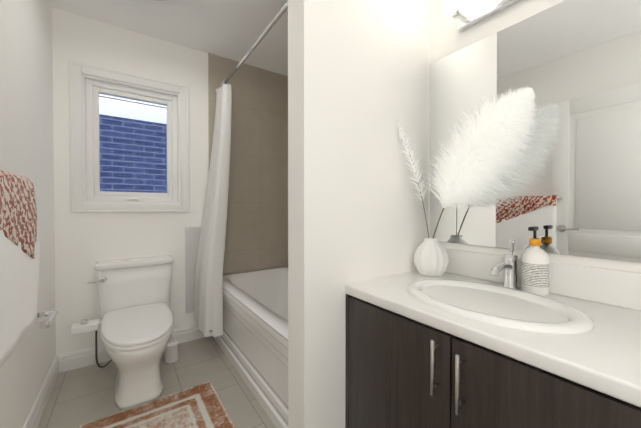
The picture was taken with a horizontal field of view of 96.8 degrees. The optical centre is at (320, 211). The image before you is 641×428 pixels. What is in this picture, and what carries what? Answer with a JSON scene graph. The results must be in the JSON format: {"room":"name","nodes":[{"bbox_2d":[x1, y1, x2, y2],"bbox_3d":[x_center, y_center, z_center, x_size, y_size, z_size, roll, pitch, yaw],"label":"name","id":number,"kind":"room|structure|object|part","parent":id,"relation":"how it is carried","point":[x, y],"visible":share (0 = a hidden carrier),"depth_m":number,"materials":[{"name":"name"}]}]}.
{"room":"bathroom","nodes":[
{"label":"bathroom","id":0,"kind":"room"},
{"bbox_2d":[0,0,55,427],"bbox_3d":[-0.881,-0.118,0.493,0.120,2.440,3.580,0,1,-35],"label":"wall","id":1,"kind":"structure","parent":0,"point":[26,103],"depth_m":1.43,"materials":[{"name":"white paint"}]},
{"bbox_2d":[0,169,39,368],"bbox_3d":[-0.964,0.156,0.829,0.118,0.565,0.804,0,1,-35],"label":"towel rail","id":2,"kind":"object","parent":1,"relation":"attached to","point":[19,255],"visible":1,"depth_m":0.89,"materials":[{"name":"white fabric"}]},
{"bbox_2d":[0,169,36,258],"bbox_3d":[-0.922,0.025,0.794,0.087,0.302,0.611,0,1,-35],"label":"towel","id":3,"kind":"object","parent":2,"relation":"hanging from","point":[18,210],"depth_m":0.88,"materials":[{"name":"fabric"}]},
{"bbox_2d":[23,355,58,427],"bbox_3d":[-0.825,1.044,0.546,0.016,0.116,3.340,0,1,-35],"label":"baseboard","id":4,"kind":"structure","parent":1,"relation":"attached to","point":[33,419],"depth_m":1.55,"materials":[{"name":"white wood"}]},
{"bbox_2d":[36,310,57,328],"bbox_3d":[-1.358,0.527,1.385,0.096,0.056,0.230,0,1,-35],"label":"paper holder","id":5,"kind":"object","parent":1,"relation":"attached to","point":[48,319],"visible":0.67,"depth_m":1.39,"materials":[{"name":"silver metal"}]},
{"bbox_3d":[-1.411,0.526,1.454,0.068,0.024,0.024,0,1,-35],"label":"post","id":6,"kind":"part","parent":5,"relation":"part of","materials":[{"name":"silver metal"}]},
{"bbox_3d":[-1.333,0.527,1.401,0.032,0.020,0.204,0,1,-35],"label":"arm","id":7,"kind":"part","parent":5,"relation":"part of"},
{"bbox_2d":[52,7,208,358],"bbox_3d":[-1.074,-0.141,2.462,1.800,2.440,0.120,0,1,-35],"label":"wall","id":8,"kind":"structure","parent":0,"point":[69,225],"depth_m":2.07,"materials":[{"name":"white paint"}]},
{"bbox_2d":[72,63,187,210],"bbox_3d":[-1.433,-0.510,2.200,0.745,1.027,0.137,0,1,-35],"label":"window unit","id":9,"kind":"structure","parent":8,"relation":"in","point":[94,89],"depth_m":2.12,"materials":[{"name":"white plastic"}]},
{"bbox_2d":[69,60,73,212],"bbox_3d":[-1.699,-0.507,1.940,0.016,1.031,0.021,0,1,-35],"label":"trim band","id":10,"kind":"object","parent":9,"relation":"attached to","point":[71,135],"visible":0.96,"depth_m":1.93,"materials":[{"name":"white wood"}]},
{"bbox_3d":[-1.673,-0.509,2.063,0.040,0.871,0.080,0,1,-35],"label":"frame","id":11,"kind":"part","parent":9,"relation":"part of","materials":[{"name":"white plastic"}]},
{"bbox_3d":[-1.642,-0.509,2.084,0.034,0.791,0.050,0,1,-35],"label":"sash","id":12,"kind":"part","parent":9,"relation":"part of","materials":[{"name":"white plastic"}]},
{"bbox_2d":[72,61,186,87],"bbox_3d":[-1.398,-1.017,2.142,0.717,0.016,0.021,0,1,-35],"label":"trim band","id":13,"kind":"object","parent":9,"relation":"attached to","point":[110,70],"visible":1,"depth_m":2.10,"materials":[{"name":"white wood"}]},
{"bbox_2d":[73,210,187,212],"bbox_3d":[-1.398,-0.002,2.154,0.717,0.016,0.021,0,1,-35],"label":"trim band","id":14,"kind":"object","parent":9,"relation":"attached to","point":[83,211],"visible":1,"depth_m":2.11,"materials":[{"name":"white"}]},
{"bbox_3d":[-1.399,-0.990,2.144,0.613,0.066,0.016,0,1,-35],"label":"window trim","id":15,"kind":"part","parent":9,"relation":"part of","materials":[{"name":"white wood"}]},
{"bbox_3d":[-1.438,-0.952,2.201,0.589,0.012,0.120,0,1,-35],"label":"top window jamb","id":16,"kind":"part","parent":9,"relation":"part of","materials":[{"name":"white wood"}]},
{"bbox_3d":[-1.447,-0.926,2.214,0.509,0.040,0.080,0,1,-35],"label":"frame","id":17,"kind":"part","parent":9,"relation":"part of","materials":[{"name":"white plastic"}]},
{"bbox_3d":[-1.447,-0.889,2.214,0.441,0.034,0.050,0,1,-35],"label":"sash","id":18,"kind":"part","parent":9,"relation":"part of","materials":[{"name":"white plastic"}]},
{"bbox_3d":[-1.447,-0.095,2.224,0.509,0.040,0.080,0,1,-35],"label":"frame","id":19,"kind":"part","parent":9,"relation":"part of","materials":[{"name":"white plastic"}]},
{"bbox_3d":[-1.446,-0.510,2.218,0.451,0.733,0.004,0,1,-35],"label":"glass","id":20,"kind":"part","parent":9,"relation":"part of","materials":[{"name":"clear glass"}]},
{"bbox_3d":[-1.441,-0.846,2.207,0.441,0.008,0.010,0,1,-35],"label":"blind rail","id":21,"kind":"part","parent":9,"relation":"part of","materials":[{"name":"grey plastic"}]},
{"bbox_3d":[-1.447,-0.132,2.223,0.441,0.034,0.050,0,1,-35],"label":"sash","id":22,"kind":"part","parent":9,"relation":"part of","materials":[{"name":"white plastic"}]},
{"bbox_3d":[-1.251,-0.512,2.354,0.034,0.791,0.050,0,1,-35],"label":"sash","id":23,"kind":"part","parent":9,"relation":"part of","materials":[{"name":"white plastic"}]},
{"bbox_3d":[-1.221,-0.512,2.375,0.040,0.871,0.080,0,1,-35],"label":"frame","id":24,"kind":"part","parent":9,"relation":"part of","materials":[{"name":"white plastic"}]},
{"bbox_2d":[187,87,189,211],"bbox_3d":[-1.096,-0.512,2.356,0.016,1.031,0.021,0,1,-35],"label":"trim band","id":25,"kind":"object","parent":9,"relation":"attached to","point":[188,181],"visible":0.88,"depth_m":2.35,"materials":[{"name":"white"}]},
{"bbox_2d":[59,325,203,372],"bbox_3d":[-1.362,1.024,2.194,0.972,0.116,0.016,0,1,-35],"label":"baseboard","id":26,"kind":"structure","parent":8,"relation":"attached to","point":[76,359],"depth_m":2.01,"materials":[{"name":"white wood"}]},
{"bbox_2d":[208,53,287,273],"bbox_3d":[-0.630,-0.144,2.689,0.812,2.440,0.010,0,1,-35],"label":"tiled wall","id":27,"kind":"structure","parent":8,"relation":"attached to","point":[256,238],"depth_m":2.69,"materials":[{"name":"beige tile"}]},
{"bbox_2d":[215,0,287,92],"bbox_3d":[-0.484,-1.049,1.895,0.060,0.060,1.438,0,1,-35],"label":"shower rod","id":28,"kind":"object","parent":27,"relation":"attached to","point":[276,18],"visible":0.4,"depth_m":1.73,"materials":[{"name":"silver metal"}]},
{"bbox_2d":[185,79,231,336],"bbox_3d":[-0.846,-0.088,2.223,0.313,1.970,0.479,0,1,-35],"label":"shower curtain","id":29,"kind":"object","parent":28,"relation":"hanging from","point":[208,295],"visible":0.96,"depth_m":2.17,"materials":[{"name":"white fabric"}]},
{"bbox_2d":[37,336,275,427],"bbox_3d":[-0.091,1.146,1.053,2.040,0.100,3.580,0,1,-35],"label":"floor","id":30,"kind":"structure","parent":0,"point":[78,397],"depth_m":1.76,"materials":[{"name":"tile"}]},
{"bbox_2d":[70,255,173,408],"bbox_3d":[-1.207,0.720,1.792,0.578,0.735,0.842,0,1,-35],"label":"toilet","id":31,"kind":"object","parent":30,"relation":"on","point":[136,322],"visible":1,"depth_m":1.75,"materials":[{"name":"white ceramic"}]},
{"bbox_3d":[-1.462,0.682,1.761,0.038,0.019,0.038,0,1,-35],"label":"bidet knob","id":32,"kind":"part","parent":31,"relation":"part of","materials":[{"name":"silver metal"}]},
{"bbox_3d":[-1.462,0.456,1.853,0.083,0.019,0.024,0,1,-35],"label":"lever arm","id":33,"kind":"part","parent":31,"relation":"part of"},
{"bbox_3d":[-1.344,0.369,2.075,0.476,0.040,0.212,0,1,-35],"label":"tank lid","id":34,"kind":"part","parent":31,"relation":"part of","materials":[{"name":"white ceramic"}]},
{"bbox_3d":[-1.344,0.559,2.078,0.452,0.338,0.190,0,1,-35],"label":"tank","id":35,"kind":"part","parent":31,"relation":"part of","materials":[{"name":"white ceramic"}]},
{"bbox_3d":[-1.107,0.677,1.736,0.374,0.022,0.634,0,1,-35],"label":"lid","id":36,"kind":"part","parent":31,"relation":"part of","materials":[{"name":"white plastic"}]},
{"bbox_3d":[-1.160,0.899,1.815,0.368,0.376,0.807,0,1,-35],"label":"bowl","id":37,"kind":"part","parent":31,"relation":"part of","materials":[{"name":"white ceramic"}]},
{"bbox_3d":[-1.106,0.701,1.735,0.378,0.019,0.636,0,1,-35],"label":"seat","id":38,"kind":"part","parent":31,"relation":"part of","materials":[{"name":"white plastic"}]},
{"bbox_2d":[79,381,234,427],"bbox_3d":[-0.700,1.088,1.258,0.640,0.008,0.900,0,1,-35],"label":"rug","id":39,"kind":"object","parent":30,"relation":"on","point":[200,406],"visible":1,"depth_m":1.51,"materials":[{"name":"brown fabric"}]},
{"bbox_2d":[165,316,179,362],"bbox_3d":[-1.080,0.920,2.070,0.098,0.325,0.098,0,1,-35],"label":"toilet brush","id":40,"kind":"object","parent":30,"relation":"on","point":[172,352],"visible":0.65,"depth_m":2.04,"materials":[{"name":"white plastic"}]},
{"bbox_2d":[213,266,287,427],"bbox_3d":[-0.222,0.824,2.099,0.797,0.520,1.439,0,1,-35],"label":"bathtub","id":41,"kind":"object","parent":30,"relation":"on","point":[252,341],"visible":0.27,"depth_m":1.79,"materials":[{"name":"ceramic"}]},
{"bbox_2d":[223,266,287,335],"bbox_3d":[-0.221,0.756,2.098,0.795,0.385,1.439,0,1,-35],"label":"basin","id":42,"kind":"object","parent":41,"relation":"in","point":[255,302],"depth_m":2.18,"materials":[{"name":"white ceramic"}]},
{"bbox_2d":[345,291,640,427],"bbox_3d":[0.810,0.735,0.756,0.642,0.727,1.638,0,1,-35],"label":"bathroom vanity","id":43,"kind":"object","parent":30,"relation":"on","point":[468,339],"depth_m":0.87,"materials":[{"name":"brown wood"}]},
{"bbox_3d":[0.266,0.674,1.062,0.020,0.594,0.468,0,1,-35],"label":"door","id":44,"kind":"part","parent":43,"relation":"part of","materials":[{"name":"brown wood"}]},
{"bbox_2d":[345,271,640,402],"bbox_3d":[0.823,0.350,0.760,0.612,0.042,1.638,0,1,-35],"label":"countertop","id":45,"kind":"structure","parent":43,"relation":"on","point":[610,358],"depth_m":0.73,"materials":[{"name":"white stone"}]},
{"bbox_2d":[397,86,538,275],"bbox_3d":[0.627,-0.080,1.276,0.313,0.804,0.541,0,1,-35],"label":"vase","id":46,"kind":"object","parent":45,"relation":"on","point":[491,140],"visible":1,"depth_m":1.20,"materials":[{"name":"white ceramic"}]},
{"bbox_3d":[0.468,-0.150,1.424,0.175,0.596,0.066,0,1,-35],"label":"pampa stem","id":47,"kind":"part","parent":46,"relation":"part of","materials":[{"name":"brown"}]},
{"bbox_3d":[0.682,-0.157,1.262,0.031,0.614,0.437,0,1,-35],"label":"pampa stem","id":48,"kind":"part","parent":46,"relation":"part of","materials":[{"name":"brown plant"}]},
{"bbox_2d":[381,271,612,350],"bbox_3d":[0.591,0.400,1.032,0.427,0.185,0.584,0,1,-35],"label":"sink","id":49,"kind":"object","parent":45,"relation":"in","point":[561,321],"depth_m":0.97,"materials":[{"name":"white ceramic"}]},
{"bbox_2d":[489,239,520,286],"bbox_3d":[0.749,0.215,1.150,0.189,0.216,0.077,0,1,-35],"label":"faucet","id":50,"kind":"object","parent":45,"relation":"on","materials":[{"name":"silver metal"}]},
{"bbox_2d":[521,226,548,295],"bbox_3d":[0.853,0.192,1.132,0.091,0.264,0.091,0,1,-35],"label":"soap bottle","id":51,"kind":"object","parent":45,"relation":"on","point":[534,268],"visible":0.94,"depth_m":1.10,"materials":[{"name":"white plastic"},{"name":"orange plastic"},{"name":"black plastic"}]},
{"bbox_3d":[0.535,0.678,0.672,0.020,0.594,0.468,0,1,-35],"label":"door","id":52,"kind":"part","parent":43,"relation":"part of","materials":[{"name":"brown wood"}]},
{"bbox_2d":[50,0,287,75],"bbox_3d":[-0.091,-1.394,1.023,2.040,0.100,3.580,0,1,-35],"label":"ceiling","id":53,"kind":"structure","parent":0,"point":[232,29],"depth_m":2.04,"materials":[{"name":"white paint"}]},
{"bbox_2d":[288,0,428,427],"bbox_3d":[0.234,-0.129,1.429,0.821,2.440,0.136,0,1,-35],"label":"wall","id":54,"kind":"structure","parent":0,"point":[358,79],"depth_m":1.25,"materials":[{"name":"white paint"}]},
{"bbox_2d":[428,0,640,272],"bbox_3d":[0.665,-0.131,1.633,0.120,2.440,3.460,0,1,-35],"label":"wall","id":55,"kind":"structure","parent":0,"point":[446,37],"depth_m":1.37,"materials":[{"name":"white paint"}]},
{"bbox_2d":[444,0,519,31],"bbox_3d":[0.800,-1.020,1.154,0.185,0.225,0.586,0,1,-35],"label":"sconce","id":56,"kind":"object","parent":55,"relation":"attached to","point":[455,9],"visible":1,"depth_m":1.32,"materials":[{"name":"silver metal"}]},
{"bbox_3d":[0.638,-1.042,1.327,0.117,0.185,0.117,0,1,-35],"label":"lamp shade","id":57,"kind":"part","parent":56,"relation":"part of","materials":[{"name":"white glass"}]},
{"bbox_3d":[0.673,-0.925,1.353,0.107,0.016,0.020,0,1,-35],"label":"arm","id":58,"kind":"part","parent":56,"relation":"part of"},
{"bbox_2d":[430,0,640,262],"bbox_3d":[1.060,-0.322,0.942,0.007,0.983,1.568,0,1,-35],"label":"mirror","id":59,"kind":"object","parent":55,"relation":"attached to","point":[575,66],"visible":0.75,"depth_m":1.11,"materials":[{"name":"clear glass"}]},
{"bbox_2d":[445,248,640,310],"bbox_3d":[1.066,0.266,0.927,0.022,0.123,1.638,0,1,-35],"label":"backsplash","id":60,"kind":"structure","parent":55,"relation":"attached to","point":[620,288],"depth_m":1.05,"materials":[{"name":"white stone"}]},
{"label":"outside","id":61,"kind":"structure","parent":0,"visible":0},
{"bbox_2d":[99,114,166,192],"bbox_3d":[-1.919,0.740,3.663,8.000,3.650,0.200,0,1,-35],"label":"brick wall","id":62,"kind":"structure","parent":61,"point":[123,179],"depth_m":3.33,"materials":[{"name":"blue brick"}]},
{"bbox_2d":[99,94,165,123],"bbox_3d":[-1.792,-1.383,3.453,8.000,0.600,0.650,0,1,-35],"label":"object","id":63,"kind":"structure","parent":62,"relation":"on","point":[126,109],"depth_m":3.06,"materials":[{"name":"white"}]}
]}

